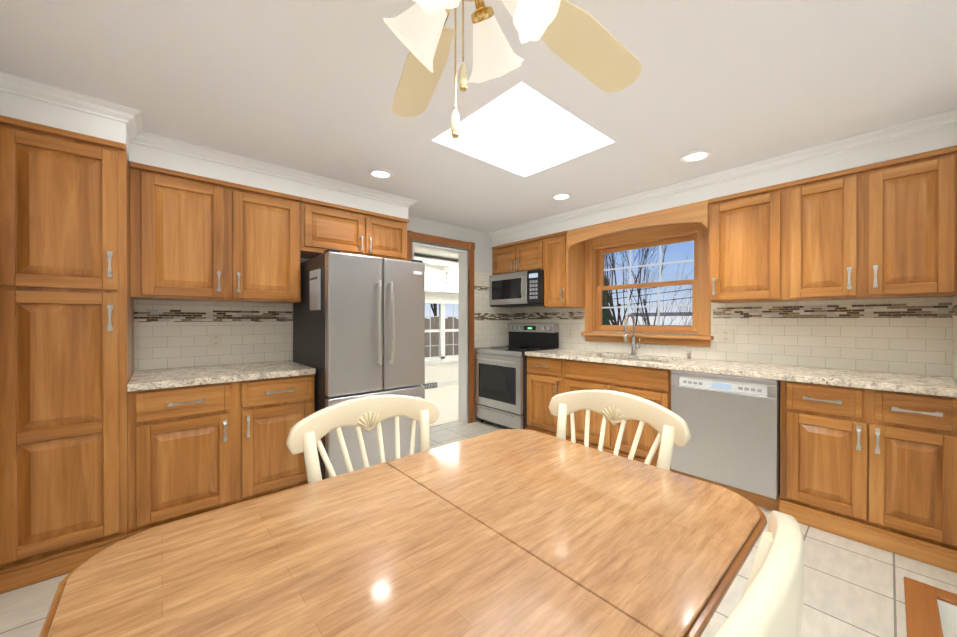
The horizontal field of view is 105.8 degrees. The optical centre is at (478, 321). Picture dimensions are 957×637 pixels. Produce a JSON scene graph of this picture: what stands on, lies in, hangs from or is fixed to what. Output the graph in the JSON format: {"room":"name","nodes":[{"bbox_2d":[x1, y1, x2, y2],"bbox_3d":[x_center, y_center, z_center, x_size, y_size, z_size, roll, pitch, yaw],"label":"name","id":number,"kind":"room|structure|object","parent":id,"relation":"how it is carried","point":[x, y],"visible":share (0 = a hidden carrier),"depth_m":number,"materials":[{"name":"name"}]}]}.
{"room":"kitchen","nodes":[
{"label":"kitchen","id":0,"kind":"room"},
{"bbox_2d":[133,215,510,421],"bbox_3d":[-1.169,0.053,3.598,4.420,2.385,0.131,0,0,-41],"label":"wall","id":1,"kind":"structure","parent":0,"point":[171,334],"depth_m":2.89,"materials":[{"name":"beige tile"}]},
{"bbox_2d":[129,161,300,303],"bbox_3d":[-1.843,-0.552,2.609,0.952,0.805,0.430,0,0,-41],"label":"upper cabinet","id":2,"kind":"object","parent":1,"relation":"attached to","point":[196,238],"visible":1,"depth_m":2.42,"materials":[{"name":"brown wood"}]},
{"bbox_2d":[210,333,221,347],"bbox_3d":[-2.007,0.145,2.766,0.075,0.115,0.008,0,0,-41],"label":"electrical outlet","id":3,"kind":"object","parent":1,"relation":"attached to","point":[215,340],"visible":1,"depth_m":2.76,"materials":[{"name":"beige plastic"}]},
{"bbox_2d":[300,197,408,260],"bbox_3d":[-1.132,-0.755,3.235,0.940,0.405,0.430,0,0,-41],"label":"upper cabinet","id":4,"kind":"object","parent":1,"relation":"attached to","point":[324,226],"visible":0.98,"depth_m":3.04,"materials":[{"name":"brown wood"}]},
{"bbox_2d":[407,230,474,422],"bbox_3d":[-0.461,0.139,4.194,0.978,2.209,0.175,0,0,-41],"label":"door frame","id":5,"kind":"structure","parent":1,"relation":"attached to","point":[462,324],"depth_m":4.41,"materials":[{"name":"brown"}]},
{"bbox_2d":[414,247,458,427],"bbox_3d":[-0.457,0.034,5.754,4.500,2.605,2.100,0,0,-41],"label":"wall","id":6,"kind":"structure","parent":0,"point":[441,369],"depth_m":6.67,"materials":[{"name":"white paint"}]},
{"bbox_2d":[0,420,956,636],"bbox_3d":[1.208,1.403,0.908,4.420,0.290,7.320,0,0,-41],"label":"floor","id":7,"kind":"structure","parent":0,"point":[852,588],"depth_m":1.69,"materials":[{"name":"tile"}]},
{"bbox_2d":[0,115,133,593],"bbox_3d":[-2.283,0.150,2.038,0.462,2.205,0.710,0,0,-41],"label":"pantry cabinet","id":8,"kind":"object","parent":7,"relation":"on","point":[66,341],"visible":0.96,"depth_m":1.80,"materials":[{"name":"brown wood"}]},
{"bbox_2d":[128,374,314,536],"bbox_3d":[-1.744,0.814,2.516,0.969,0.873,0.710,0,0,-41],"label":"base cabinet","id":9,"kind":"object","parent":7,"relation":"on","point":[195,450],"visible":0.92,"depth_m":2.19,"materials":[{"name":"brown wood"}]},
{"bbox_2d":[127,360,315,391],"bbox_3d":[-1.754,0.356,2.521,0.964,0.040,0.714,0,0,-41],"label":"countertop","id":10,"kind":"structure","parent":9,"relation":"on","point":[150,379],"depth_m":2.34,"materials":[{"name":"stone"}]},
{"bbox_2d":[293,249,424,479],"bbox_3d":[-0.993,0.376,2.982,0.794,1.745,0.931,0,0,-41],"label":"refrigerator","id":11,"kind":"object","parent":7,"relation":"on","point":[358,325],"visible":0.75,"depth_m":2.64,"materials":[{"name":"grey metal"}]},
{"bbox_2d":[286,394,438,483],"bbox_3d":[-0.255,0.772,1.188,0.576,0.971,0.536,0,0,-41],"label":"chair","id":12,"kind":"object","parent":7,"relation":"on","point":[368,414],"visible":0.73,"depth_m":1.32,"materials":[{"name":"beige wood"}]},
{"bbox_2d":[39,429,766,636],"bbox_3d":[-0.034,0.878,0.900,1.430,0.760,0.984,0,0,-41],"label":"dining table","id":13,"kind":"object","parent":7,"relation":"on","point":[514,533],"visible":1,"depth_m":0.77,"materials":[{"name":"brown wood"}]},
{"bbox_2d":[475,323,558,428],"bbox_3d":[0.437,0.635,4.378,0.732,1.215,0.759,0,0,-41],"label":"range","id":14,"kind":"object","parent":7,"relation":"on","point":[500,385],"visible":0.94,"depth_m":4.21,"materials":[{"name":"grey metal"}]},
{"bbox_2d":[525,356,562,436],"bbox_3d":[0.882,0.808,3.951,0.630,0.873,0.469,0,0,-41],"label":"base cabinet","id":15,"kind":"object","parent":7,"relation":"on","point":[544,380],"visible":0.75,"depth_m":3.77,"materials":[{"name":"brown wood"}]},
{"bbox_2d":[563,356,672,471],"bbox_3d":[1.375,0.810,3.392,0.630,0.873,1.019,0,0,-41],"label":"base cabinet","id":16,"kind":"object","parent":7,"relation":"on","point":[652,384],"visible":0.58,"depth_m":3.15,"materials":[{"name":"brown wood"}]},
{"bbox_2d":[525,349,956,397],"bbox_3d":[1.683,0.449,3.058,0.634,0.232,2.860,0,0,-41],"label":"countertop","id":17,"kind":"structure","parent":16,"relation":"on","point":[922,384],"depth_m":2.43,"materials":[{"name":"stone"}]},
{"bbox_2d":[624,314,639,354],"bbox_3d":[1.483,0.129,3.488,0.218,0.402,0.100,0,0,-41],"label":"faucet","id":18,"kind":"object","parent":17,"relation":"on","point":[634,347],"visible":1,"depth_m":3.53,"materials":[{"name":"silver metal"}]},
{"bbox_2d":[685,351,691,358],"bbox_3d":[1.835,0.296,3.175,0.118,0.071,0.044,0,0,-41],"label":"soap dispenser","id":19,"kind":"object","parent":17,"relation":"on","point":[688,354],"visible":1,"depth_m":3.19,"materials":[{"name":"silver metal"}]},
{"bbox_2d":[548,390,690,470],"bbox_3d":[0.366,0.772,1.303,0.536,0.971,0.576,0,0,-41],"label":"chair","id":20,"kind":"object","parent":7,"relation":"on","point":[617,407],"visible":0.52,"depth_m":1.42,"materials":[{"name":"beige wood"}]},
{"bbox_2d":[671,370,780,511],"bbox_3d":[1.934,0.813,2.765,0.620,0.873,0.657,0,0,-41],"label":"dishwasher","id":21,"kind":"object","parent":7,"relation":"on","point":[733,425],"visible":0.83,"depth_m":2.51,"materials":[{"name":"grey metal"}]},
{"bbox_2d":[714,510,803,636],"bbox_3d":[0.198,0.775,0.629,0.576,0.971,0.536,0,0,-41],"label":"chair","id":22,"kind":"object","parent":7,"relation":"on","point":[770,603],"visible":0.98,"depth_m":0.41,"materials":[{"name":"beige wood"}]},
{"bbox_2d":[779,380,956,572],"bbox_3d":[2.384,0.816,2.247,0.630,0.873,0.712,0,0,-41],"label":"base cabinet","id":23,"kind":"object","parent":7,"relation":"on","point":[875,468],"visible":0.98,"depth_m":2.02,"materials":[{"name":"brown wood"}]},
{"bbox_2d":[904,576,956,636],"bbox_3d":[1.637,1.249,1.248,1.335,0.014,0.198,0,0,-41],"label":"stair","id":24,"kind":"structure","parent":7,"relation":"on","point":[923,619],"depth_m":1.57,"materials":[{"name":"brown wood"}]},
{"bbox_2d":[0,0,956,232],"bbox_3d":[1.214,-1.517,0.887,4.420,0.780,7.300,0,0,-41],"label":"ceiling","id":25,"kind":"structure","parent":0,"point":[309,86],"depth_m":1.75,"materials":[{"name":"white paint"}]},
{"bbox_2d":[0,71,417,218],"bbox_3d":[-1.551,-1.045,2.675,2.430,0.177,0.760,0,0,-41],"label":"crown molding","id":26,"kind":"structure","parent":25,"relation":"attached to","point":[26,99],"depth_m":2.24,"materials":[{"name":"white wood"}]},
{"bbox_2d":[368,168,392,178],"bbox_3d":[-0.750,-1.129,2.773,0.188,0.012,0.188,0,0,-41],"label":"recessed light","id":27,"kind":"object","parent":25,"relation":"in","point":[379,173],"visible":0.98,"depth_m":2.77,"materials":[{"name":"white"}]},
{"bbox_2d":[383,0,641,138],"bbox_3d":[0.026,-0.758,0.800,1.267,0.735,1.319,0,0,-41],"label":"ceiling fan","id":28,"kind":"object","parent":25,"relation":"hanging from","point":[590,47],"visible":1,"depth_m":0.89,"materials":[{"name":"beige"}]},
{"bbox_2d":[551,193,571,199],"bbox_3d":[0.754,-1.131,3.287,0.188,0.012,0.188,0,0,-41],"label":"recessed light","id":29,"kind":"object","parent":25,"relation":"in","point":[561,196],"visible":1,"depth_m":3.28,"materials":[{"name":"white"}]},
{"bbox_2d":[680,149,711,162],"bbox_3d":[1.488,-1.127,2.476,0.188,0.012,0.188,0,0,-41],"label":"recessed light","id":30,"kind":"object","parent":25,"relation":"in","point":[696,156],"visible":0.98,"depth_m":2.46,"materials":[{"name":"white"}]},
{"bbox_2d":[489,109,956,246],"bbox_3d":[1.495,-1.049,3.417,0.407,0.177,3.676,0,0,-41],"label":"crown molding","id":31,"kind":"structure","parent":25,"relation":"attached to","point":[925,134],"depth_m":2.55,"materials":[{"name":"white wood"}]},
{"bbox_2d":[511,297,951,377],"bbox_3d":[2.831,0.059,2.333,0.131,2.385,7.320,0,0,-41],"label":"wall","id":32,"kind":"structure","parent":0,"point":[906,335],"depth_m":2.63,"materials":[{"name":"beige tile"}]},
{"bbox_2d":[489,269,543,306],"bbox_3d":[0.541,-0.387,4.463,0.458,0.398,0.828,0,0,-41],"label":"microwave","id":33,"kind":"object","parent":32,"relation":"attached to","point":[521,289],"visible":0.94,"depth_m":4.29,"materials":[{"name":"grey metal"}]},
{"bbox_2d":[492,236,543,274],"bbox_3d":[0.571,-0.775,4.486,0.380,0.375,0.830,0,0,-41],"label":"upper cabinet","id":34,"kind":"object","parent":32,"relation":"attached to","point":[522,255],"visible":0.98,"depth_m":4.34,"materials":[{"name":"brown wood"}]},
{"bbox_2d":[543,231,584,307],"bbox_3d":[0.950,-0.558,4.057,0.380,0.805,0.316,0,0,-41],"label":"upper cabinet","id":35,"kind":"object","parent":32,"relation":"attached to","point":[564,278],"visible":1,"depth_m":3.95,"materials":[{"name":"brown wood"}]},
{"bbox_2d":[567,200,708,251],"bbox_3d":[1.376,-0.848,3.344,0.032,0.220,1.310,0,0,-41],"label":"window valance","id":36,"kind":"object","parent":35,"relation":"attached to","point":[697,212],"visible":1,"depth_m":3.21,"materials":[{"name":"brown wood"}]},
{"bbox_2d":[568,327,572,336],"bbox_3d":[1.072,0.128,4.223,0.008,0.115,0.075,0,0,-41],"label":"electrical outlet","id":37,"kind":"object","parent":32,"relation":"attached to","point":[570,331],"visible":1,"depth_m":4.22,"materials":[{"name":"beige plastic"}]},
{"bbox_2d":[581,215,713,346],"bbox_3d":[1.637,-0.352,3.628,0.197,1.145,1.279,0,0,-41],"label":"kitchen window","id":38,"kind":"structure","parent":32,"relation":"in","point":[597,248],"depth_m":3.55,"materials":[{"name":"brown wood"}]},
{"bbox_2d":[718,329,733,342],"bbox_3d":[2.093,0.123,3.064,0.008,0.115,0.115,0,0,-41],"label":"electrical outlet","id":39,"kind":"object","parent":32,"relation":"attached to","point":[725,335],"visible":1,"depth_m":3.06,"materials":[{"name":"beige plastic"}]},
{"bbox_2d":[708,145,956,302],"bbox_3d":[2.318,-0.552,2.505,0.380,0.805,1.194,0,0,-41],"label":"upper cabinet","id":40,"kind":"object","parent":32,"relation":"attached to","point":[887,229],"visible":1,"depth_m":2.29,"materials":[{"name":"brown wood"}]},
{"bbox_2d":[951,295,956,381],"bbox_3d":[2.553,0.061,1.829,0.975,2.385,0.131,0,0,-41],"label":"wall","id":41,"kind":"structure","parent":0,"point":[954,335],"depth_m":2.11,"materials":[{"name":"beige tile"}]},
{"label":"outside","id":42,"kind":"structure","parent":0,"visible":0},
{"bbox_2d":[425,241,693,324],"bbox_3d":[3.105,-3.847,24.607,60.000,30.000,0.100,0,0,-1],"label":"sky","id":43,"kind":"structure","parent":42,"point":[672,248],"depth_m":24.68,"materials":[{"name":"blue"}]},
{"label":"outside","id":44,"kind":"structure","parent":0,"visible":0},
{"bbox_2d":[425,303,457,356],"bbox_3d":[-1.543,-2.023,13.252,8.000,7.953,4.900,0,0,-41],"label":"tree","id":45,"kind":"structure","parent":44,"point":[435,336],"depth_m":10.47,"materials":[{"name":"brown wood"}]},
{"bbox_2d":[602,245,691,325],"bbox_3d":[5.860,-0.559,10.986,10.900,9.944,7.900,0,0,-41],"label":"tree","id":46,"kind":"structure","parent":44,"point":[649,316],"depth_m":11.31,"materials":[{"name":"plant"}]}
]}

